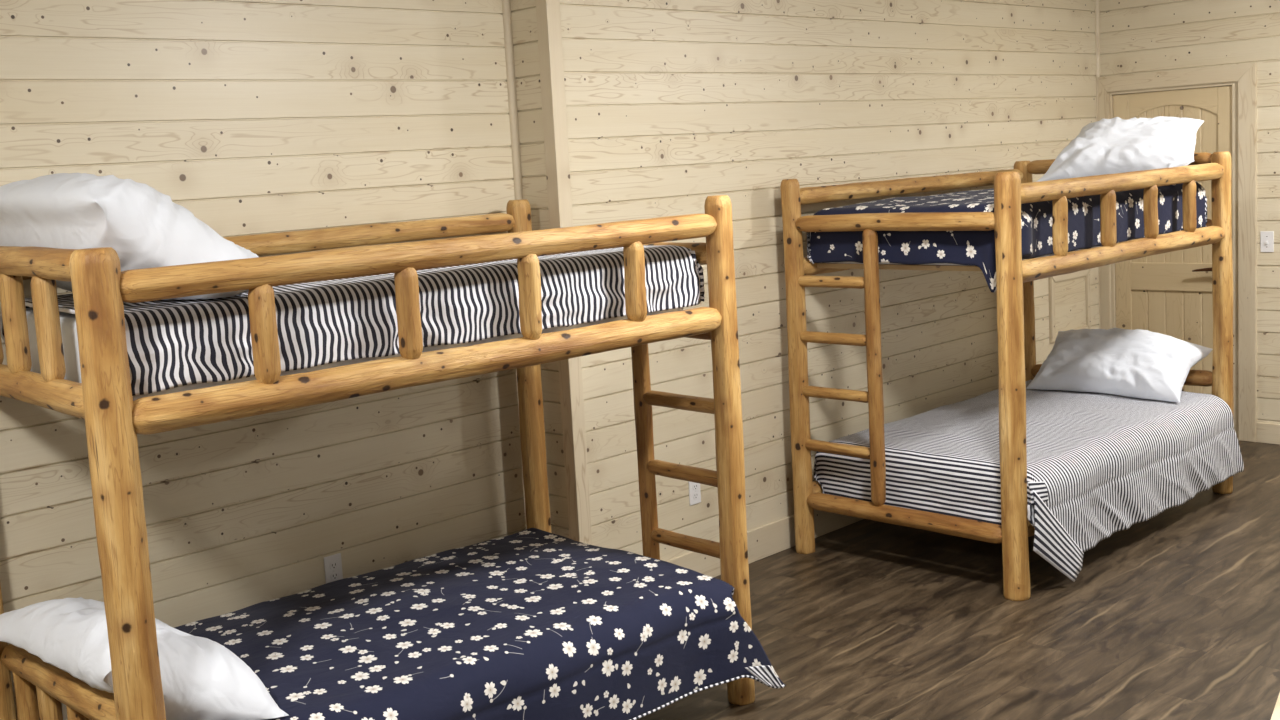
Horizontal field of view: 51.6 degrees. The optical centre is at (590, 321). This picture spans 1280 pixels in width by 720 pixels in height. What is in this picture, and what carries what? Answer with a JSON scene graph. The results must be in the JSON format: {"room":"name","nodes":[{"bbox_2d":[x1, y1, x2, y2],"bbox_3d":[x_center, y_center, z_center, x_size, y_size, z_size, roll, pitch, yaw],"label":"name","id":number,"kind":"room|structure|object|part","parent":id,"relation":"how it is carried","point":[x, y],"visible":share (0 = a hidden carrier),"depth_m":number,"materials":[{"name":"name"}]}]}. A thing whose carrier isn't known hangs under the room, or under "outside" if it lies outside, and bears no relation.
{"room":"dormitory","nodes":[
{"label":"dormitory","id":0,"kind":"room"},
{"bbox_2d":[0,0,526,719],"bbox_3d":[-2.578,0.242,3.220,6.512,2.750,0.110,-10,9,-43],"label":"wall","id":1,"kind":"structure","parent":0,"point":[254,117],"depth_m":4.53,"materials":[{"name":"brown wood"}]},
{"bbox_2d":[324,553,342,582],"bbox_3d":[-0.922,0.896,4.757,0.071,0.115,0.011,-10,9,-43],"label":"wall outlet","id":2,"kind":"object","parent":1,"relation":"attached to","point":[333,563],"visible":0.91,"depth_m":4.75,"materials":[{"name":"white plastic"}]},
{"bbox_2d":[330,562,337,569],"bbox_3d":[-0.923,0.877,4.755,0.032,0.025,0.005,-10,9,-43],"label":"receptacle","id":3,"kind":"object","parent":2,"relation":"attached to","point":[333,565],"depth_m":4.75,"materials":[{"name":"grey plastic"}]},
{"bbox_2d":[331,572,338,579],"bbox_3d":[-0.921,0.915,4.759,0.032,0.025,0.005,-10,9,-43],"label":"receptacle","id":4,"kind":"object","parent":2,"relation":"attached to","point":[334,575],"depth_m":4.76,"materials":[{"name":"grey plastic"}]},
{"bbox_2d":[502,0,522,199],"bbox_3d":[-0.263,-0.146,5.313,0.024,2.750,0.024,-10,9,-43],"label":"trim","id":5,"kind":"structure","parent":1,"relation":"attached to","point":[506,5],"depth_m":5.22,"materials":[{"name":"brown wood"}]},
{"bbox_2d":[510,0,597,537],"bbox_3d":[-0.144,-0.149,5.284,0.110,2.750,0.229,-10,9,-43],"label":"wall","id":6,"kind":"structure","parent":0,"point":[523,12],"depth_m":5.21,"materials":[{"name":"brown wood"}]},
{"bbox_2d":[535,0,581,541],"bbox_3d":[-0.118,-0.137,5.168,0.014,2.750,0.064,-10,9,-43],"label":"trim","id":7,"kind":"structure","parent":6,"relation":"attached to","point":[542,6],"depth_m":5.12,"materials":[{"name":"brown wood"}]},
{"bbox_2d":[559,0,1098,560],"bbox_3d":[1.543,-0.429,6.786,4.636,2.750,0.110,-10,9,-43],"label":"wall","id":8,"kind":"structure","parent":0,"point":[677,104],"depth_m":6.11,"materials":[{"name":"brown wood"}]},
{"bbox_2d":[549,0,592,544],"bbox_3d":[-0.078,-0.140,5.171,0.061,2.750,0.014,-10,9,-43],"label":"trim","id":9,"kind":"structure","parent":8,"relation":"attached to","point":[554,5],"depth_m":5.13,"materials":[{"name":"brown wood"}]},
{"bbox_2d":[688,481,700,505],"bbox_3d":[0.456,0.735,5.738,0.071,0.115,0.011,-10,9,-43],"label":"wall outlet","id":10,"kind":"object","parent":8,"relation":"attached to","point":[694,488],"visible":0.9,"depth_m":5.73,"materials":[{"name":"white plastic"}]},
{"bbox_2d":[666,509,862,577],"bbox_3d":[1.641,0.868,6.875,4.490,0.147,0.014,-10,9,-43],"label":"baseboard","id":11,"kind":"structure","parent":8,"relation":"attached to","point":[764,541],"depth_m":6.10,"materials":[{"name":"brown wood"}]},
{"bbox_2d":[1048,269,1090,342],"bbox_3d":[2.920,-0.106,8.033,0.504,0.404,0.018,-10,9,-43],"label":"access hatch","id":12,"kind":"object","parent":8,"relation":"attached to","point":[1069,294],"visible":0.95,"depth_m":8.03,"materials":[{"name":"brown wood"}]},
{"bbox_3d":[2.756,-0.077,7.877,0.048,0.404,0.018,-10,9,-43],"label":"frame","id":13,"kind":"part","parent":12,"relation":"part of","materials":[{"name":"brown wood"}]},
{"bbox_3d":[2.910,-0.282,8.011,0.504,0.048,0.018,-10,9,-43],"label":"frame rail","id":14,"kind":"part","parent":12,"relation":"part of","materials":[{"name":"brown wood"}]},
{"bbox_3d":[2.931,0.071,8.053,0.504,0.048,0.018,-10,9,-43],"label":"frame rail","id":15,"kind":"part","parent":12,"relation":"part of","materials":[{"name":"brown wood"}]},
{"bbox_3d":[2.916,-0.106,8.037,0.412,0.308,0.006,-10,9,-43],"label":"board panel","id":16,"kind":"part","parent":12,"relation":"part of","materials":[{"name":"beige wood"}]},
{"bbox_3d":[3.085,-0.134,8.188,0.048,0.404,0.018,-10,9,-43],"label":"frame","id":17,"kind":"part","parent":12,"relation":"part of","materials":[{"name":"brown wood"}]},
{"bbox_2d":[1095,0,1100,328],"bbox_3d":[3.181,-0.700,8.243,0.020,2.750,0.020,-10,9,-43],"label":"trim","id":18,"kind":"structure","parent":8,"relation":"attached to","point":[1097,11],"depth_m":8.13,"materials":[{"name":"brown wood"}]},
{"bbox_2d":[637,441,1279,719],"bbox_3d":[1.748,1.546,2.175,11.410,0.100,7.785,-10,9,-43],"label":"floor","id":19,"kind":"structure","parent":0,"point":[1174,614],"depth_m":5.05,"materials":[{"name":"brown wood"}]},
{"bbox_2d":[0,195,754,719],"bbox_3d":[-0.669,0.536,4.143,2.186,1.723,1.174,-9,9,-40],"label":"bunk bed","id":20,"kind":"object","parent":19,"relation":"on","point":[103,399],"visible":0.73,"depth_m":3.51,"materials":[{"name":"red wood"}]},
{"bbox_3d":[-1.779,0.639,3.845,0.097,1.720,0.102,-9,9,-40],"label":"post","id":21,"kind":"part","parent":20,"relation":"part of","materials":[{"name":"brown wood"}]},
{"bbox_3d":[-1.461,-0.153,3.389,0.080,0.080,0.969,-9,9,-40],"label":"head rail","id":22,"kind":"part","parent":20,"relation":"part of","materials":[{"name":"brown wood"}]},
{"bbox_3d":[-1.441,0.172,3.427,0.084,0.082,0.969,-9,9,-40],"label":"head rail","id":23,"kind":"part","parent":20,"relation":"part of","materials":[{"name":"brown wood"}]},
{"bbox_3d":[-1.395,0.969,3.522,0.085,0.085,0.971,-9,5,-40],"label":"head rail","id":24,"kind":"part","parent":20,"relation":"part of","materials":[{"name":"brown wood"}]},
{"bbox_2d":[62,703,67,719],"bbox_3d":[-0.610,1.052,4.195,1.860,0.129,0.865,-9,9,-40],"label":"mattress","id":25,"kind":"object","parent":20,"relation":"on","point":[64,710],"visible":0.02,"depth_m":3.85,"materials":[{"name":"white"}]},
{"bbox_2d":[174,528,785,719],"bbox_3d":[-0.482,1.108,4.224,2.037,0.454,1.183,-9,9,-40],"label":"quilt","id":26,"kind":"object","parent":25,"relation":"on","point":[531,623],"visible":0.84,"depth_m":4.06,"materials":[{"name":"blue fabric"}]},
{"bbox_2d":[0,597,113,692],"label":"pillow","id":27,"kind":"object","parent":26,"relation":"on","point":[70,635],"depth_m":3.45,"materials":[{"name":"white fabric"}]},
{"bbox_2d":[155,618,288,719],"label":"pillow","id":28,"kind":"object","parent":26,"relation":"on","point":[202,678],"depth_m":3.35,"materials":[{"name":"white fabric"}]},
{"bbox_3d":[-1.079,0.686,3.100,0.114,1.720,0.113,-9,9,-40],"label":"post","id":29,"kind":"part","parent":20,"relation":"part of","materials":[{"name":"brown wood"}]},
{"bbox_3d":[-1.034,-0.266,4.453,1.984,0.077,0.081,-9,8,-41],"label":"guard rail","id":30,"kind":"part","parent":20,"relation":"part of","materials":[{"name":"brown wood"}]},
{"bbox_2d":[26,307,682,400],"bbox_3d":[-0.675,-0.031,4.067,1.880,0.194,0.862,-9,9,-40],"label":"mattress","id":31,"kind":"object","parent":20,"relation":"on","point":[67,320],"visible":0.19,"depth_m":3.47,"materials":[{"name":"white"}]},
{"bbox_2d":[0,245,704,395],"bbox_3d":[-0.659,-0.074,4.086,1.965,0.227,0.935,-9,9,-40],"label":"quilt","id":32,"kind":"object","parent":31,"relation":"on","point":[173,343],"visible":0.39,"depth_m":3.56,"materials":[{"name":"fabric"}]},
{"bbox_2d":[0,173,257,299],"bbox_3d":[-1.300,-0.227,3.559,0.441,0.358,0.966,-10,9,-42],"label":"pillow","id":33,"kind":"object","parent":32,"relation":"on","point":[142,224],"visible":0.54,"depth_m":3.26,"materials":[{"name":"white fabric"}]},
{"bbox_3d":[-0.352,-0.197,3.662,1.984,0.080,0.088,-9,9,-40],"label":"guard rail","id":34,"kind":"part","parent":20,"relation":"part of","materials":[{"name":"brown wood"}]},
{"bbox_3d":[-0.334,0.108,3.699,1.984,0.091,0.091,-9,9,-40],"label":"rail","id":35,"kind":"part","parent":20,"relation":"part of","materials":[{"name":"brown wood"}]},
{"bbox_3d":[-0.230,0.382,5.216,0.102,1.723,0.101,-9,9,-40],"label":"post","id":36,"kind":"part","parent":20,"relation":"part of","materials":[{"name":"brown wood"}]},
{"bbox_3d":[0.194,0.384,4.723,0.068,1.215,0.067,-9,9,-40],"label":"ladder rail","id":37,"kind":"part","parent":20,"relation":"part of","materials":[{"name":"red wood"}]},
{"bbox_3d":[0.077,-0.249,4.733,0.077,0.076,1.014,-9,9,-40],"label":"rail","id":38,"kind":"part","parent":20,"relation":"part of","materials":[{"name":"brown wood"}]},
{"bbox_3d":[0.466,0.440,4.407,0.104,1.717,0.101,-9,9,-40],"label":"post","id":39,"kind":"part","parent":20,"relation":"part of","materials":[{"name":"brown wood"}]},
{"bbox_2d":[780,151,1233,600],"bbox_3d":[2.062,0.112,6.330,2.147,1.724,1.175,-10,9,-42],"label":"bunk bed","id":40,"kind":"object","parent":19,"relation":"on","point":[1015,276],"visible":0.69,"depth_m":5.77,"materials":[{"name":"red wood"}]},
{"bbox_3d":[0.950,0.213,6.039,0.097,1.724,0.099,-10,9,-42],"label":"post","id":41,"kind":"part","parent":40,"relation":"part of","materials":[{"name":"brown wood"}]},
{"bbox_3d":[1.731,0.673,6.794,1.984,0.090,0.090,-10,9,-42],"label":"rail","id":42,"kind":"part","parent":40,"relation":"part of","materials":[{"name":"brown wood"}]},
{"bbox_3d":[1.670,-0.365,6.669,1.984,0.089,0.090,-10,9,-42],"label":"rail","id":43,"kind":"part","parent":40,"relation":"part of","materials":[{"name":"brown wood"}]},
{"bbox_3d":[1.233,0.203,5.726,0.068,1.215,0.069,-10,9,-42],"label":"ladder rail","id":44,"kind":"part","parent":40,"relation":"part of","materials":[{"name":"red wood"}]},
{"bbox_3d":[1.276,-0.420,5.571,0.077,0.079,1.014,-10,9,-42],"label":"rail","id":45,"kind":"part","parent":40,"relation":"part of","materials":[{"name":"brown wood"}]},
{"bbox_3d":[1.350,0.842,5.719,0.082,0.082,1.014,-10,9,-42],"label":"rail","id":46,"kind":"part","parent":40,"relation":"part of","materials":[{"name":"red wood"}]},
{"bbox_3d":[1.649,-0.688,6.632,1.984,0.080,0.081,-10,9,-42],"label":"guard rail","id":47,"kind":"part","parent":40,"relation":"part of","materials":[{"name":"brown wood"}]},
{"bbox_2d":[829,233,1166,265],"bbox_3d":[2.027,-0.455,6.271,1.880,0.194,0.922,-10,9,-42],"label":"mattress","id":48,"kind":"object","parent":40,"relation":"on","point":[1166,233],"visible":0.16,"depth_m":5.61,"materials":[{"name":"white"}]},
{"bbox_2d":[806,182,1206,292],"bbox_3d":[2.032,-0.445,6.264,1.943,0.382,1.020,-10,9,-42],"label":"quilt","id":49,"kind":"object","parent":48,"relation":"on","point":[977,248],"visible":0.47,"depth_m":5.69,"materials":[{"name":"blue fabric"}]},
{"bbox_2d":[1036,116,1203,181],"bbox_3d":[2.651,-0.861,6.609,0.749,0.332,0.490,0,8,27],"label":"pillow","id":50,"kind":"object","parent":49,"relation":"on","point":[1115,145],"visible":0.84,"depth_m":6.50,"materials":[{"name":"white fabric"}]},
{"bbox_3d":[1.679,0.266,5.256,0.107,1.718,0.109,-10,9,-42],"label":"post","id":51,"kind":"part","parent":40,"relation":"part of","materials":[{"name":"brown wood"}]},
{"bbox_3d":[2.442,-0.037,7.408,0.106,1.720,0.098,-10,9,-42],"label":"post","id":52,"kind":"part","parent":40,"relation":"part of","materials":[{"name":"brown wood"}]},
{"bbox_3d":[2.458,0.723,6.011,1.984,0.088,0.089,-10,9,-42],"label":"rail","id":53,"kind":"part","parent":40,"relation":"part of","materials":[{"name":"brown wood"}]},
{"bbox_3d":[2.756,-0.828,6.919,0.079,0.080,1.014,-10,9,-42],"label":"head rail","id":54,"kind":"part","parent":40,"relation":"part of","materials":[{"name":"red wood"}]},
{"bbox_3d":[2.824,0.282,7.053,0.086,0.086,1.015,-10,7,-42],"label":"head rail","id":55,"kind":"part","parent":40,"relation":"part of","materials":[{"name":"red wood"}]},
{"bbox_3d":[2.378,-0.623,5.850,1.984,0.085,0.084,-10,9,-42],"label":"guard rail","id":56,"kind":"part","parent":40,"relation":"part of","materials":[{"name":"brown wood"}]},
{"bbox_3d":[2.397,-0.317,5.886,1.984,0.092,0.092,-10,9,-42],"label":"rail","id":57,"kind":"part","parent":40,"relation":"part of","materials":[{"name":"brown wood"}]},
{"bbox_3d":[2.776,-0.500,6.958,0.084,0.086,1.014,-10,9,-42],"label":"head rail","id":58,"kind":"part","parent":40,"relation":"part of","materials":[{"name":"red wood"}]},
{"bbox_3d":[3.171,0.013,6.625,0.103,1.720,0.105,-10,9,-42],"label":"post","id":59,"kind":"part","parent":40,"relation":"part of","materials":[{"name":"brown wood"}]},
{"bbox_2d":[1271,693,1279,719],"bbox_3d":[1.650,1.187,2.884,0.340,0.455,1.100,1,8,34],"label":"bench","id":60,"kind":"object","parent":19,"relation":"on","point":[1276,713],"visible":1,"depth_m":3.15,"materials":[{"name":"beige wood"}]},
{"bbox_2d":[1099,0,1108,92],"bbox_3d":[3.245,-0.707,8.269,0.110,2.750,0.070,-10,9,-43],"label":"wall","id":61,"kind":"structure","parent":0,"point":[1102,3],"depth_m":8.10,"materials":[{"name":"brown wood"}]},
{"bbox_2d":[1109,92,1115,327],"bbox_3d":[3.294,-0.382,8.277,0.110,2.097,0.020,-10,9,-43],"label":"trim","id":62,"kind":"structure","parent":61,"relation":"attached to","point":[1113,294],"depth_m":8.26,"materials":[{"name":"brown wood"}]},
{"bbox_2d":[1107,0,1279,423],"bbox_3d":[5.728,-0.545,5.668,0.110,2.750,7.130,-10,9,-43],"label":"wall","id":63,"kind":"structure","parent":0,"point":[1259,20],"depth_m":7.62,"materials":[{"name":"brown wood"}]},
{"bbox_2d":[1098,78,1110,329],"bbox_3d":[3.218,-0.421,8.254,0.020,2.190,0.059,-10,9,-43],"label":"trim","id":64,"kind":"structure","parent":63,"relation":"attached to","point":[1103,95],"depth_m":8.26,"materials":[{"name":"brown wood"}]},
{"bbox_2d":[1111,82,1231,94],"bbox_3d":[3.485,-1.395,7.889,0.110,0.020,0.712,-10,9,-43],"label":"trim","id":65,"kind":"structure","parent":63,"relation":"attached to","point":[1224,83],"depth_m":7.85,"materials":[{"name":"brown wood"}]},
{"bbox_2d":[1113,85,1231,393],"bbox_3d":[3.511,-0.354,7.979,0.098,2.063,0.710,-10,9,-43],"label":"door","id":66,"kind":"structure","parent":63,"relation":"in","point":[1169,293],"depth_m":7.96,"materials":[{"name":"brown wood"}]},
{"bbox_3d":[3.542,-0.274,8.006,0.037,0.169,0.524,-10,9,-43],"label":"lock rail","id":67,"kind":"part","parent":66,"relation":"part of","materials":[{"name":"brown wood"}]},
{"bbox_3d":[3.568,0.124,8.055,0.021,0.655,0.544,-10,9,-43],"label":"panel","id":68,"kind":"part","parent":66,"relation":"part of","materials":[{"name":"brown wood"}]},
{"bbox_3d":[3.481,-1.301,7.883,0.037,0.160,0.524,-10,9,-43],"label":"rail","id":69,"kind":"part","parent":66,"relation":"part of","materials":[{"name":"brown wood"}]},
{"bbox_3d":[3.511,-0.828,7.942,0.021,0.965,0.544,-10,9,-43],"label":"panel","id":70,"kind":"part","parent":66,"relation":"part of","materials":[{"name":"brown wood"}]},
{"bbox_3d":[3.666,-0.303,7.797,0.061,0.064,0.199,-10,9,-43],"label":"lever handle","id":71,"kind":"part","parent":66,"relation":"part of","materials":[{"name":"brown metal"}]},
{"bbox_2d":[1098,63,1254,91],"bbox_3d":[3.455,-1.440,7.817,0.020,0.095,0.925,-10,9,-43],"label":"trim","id":72,"kind":"structure","parent":63,"relation":"attached to","point":[1228,73],"depth_m":7.80,"materials":[{"name":"brown wood"}]},
{"bbox_2d":[1232,81,1237,438],"bbox_3d":[3.806,-0.348,7.740,0.110,2.097,0.040,-10,9,-43],"label":"trim","id":73,"kind":"structure","parent":63,"relation":"attached to","point":[1234,84],"depth_m":7.69,"materials":[{"name":"brown wood"}]},
{"bbox_2d":[1238,63,1256,441],"bbox_3d":[3.802,-0.383,7.642,0.020,2.190,0.098,-10,9,-43],"label":"trim","id":74,"kind":"structure","parent":63,"relation":"attached to","point":[1247,85],"depth_m":7.63,"materials":[{"name":"brown wood"}]},
{"bbox_2d":[1260,231,1273,251],"bbox_3d":[3.871,-0.458,7.558,0.017,0.120,0.072,-10,9,-43],"label":"light switch","id":75,"kind":"object","parent":63,"relation":"attached to","point":[1266,237],"visible":1,"depth_m":7.56,"materials":[{"name":"white plastic"}]},
{"bbox_2d":[1256,422,1279,444],"bbox_3d":[6.060,0.787,5.468,0.014,0.117,6.264,-10,9,-43],"label":"baseboard","id":76,"kind":"structure","parent":63,"relation":"attached to","point":[1269,433],"depth_m":7.68,"materials":[{"name":"brown wood"}]},
{"bbox_3d":[2.092,0.611,6.397,1.860,0.164,0.925,-10,9,-42],"label":"mattress","id":77,"kind":"object","parent":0,"visible":0},
{"bbox_2d":[814,379,1243,581],"bbox_3d":[2.154,0.688,6.347,2.110,0.512,1.210,-10,9,-42],"label":"quilt","id":78,"kind":"object","parent":77,"relation":"on","point":[1100,465],"visible":0.78,"depth_m":5.90,"materials":[{"name":"fabric"}]},
{"bbox_2d":[1026,328,1212,401],"bbox_3d":[2.726,0.196,6.841,0.803,0.315,0.443,3,9,44],"label":"pillow","id":79,"kind":"object","parent":78,"relation":"on","point":[1137,363],"visible":0.99,"depth_m":6.71,"materials":[{"name":"white fabric"}]}
]}

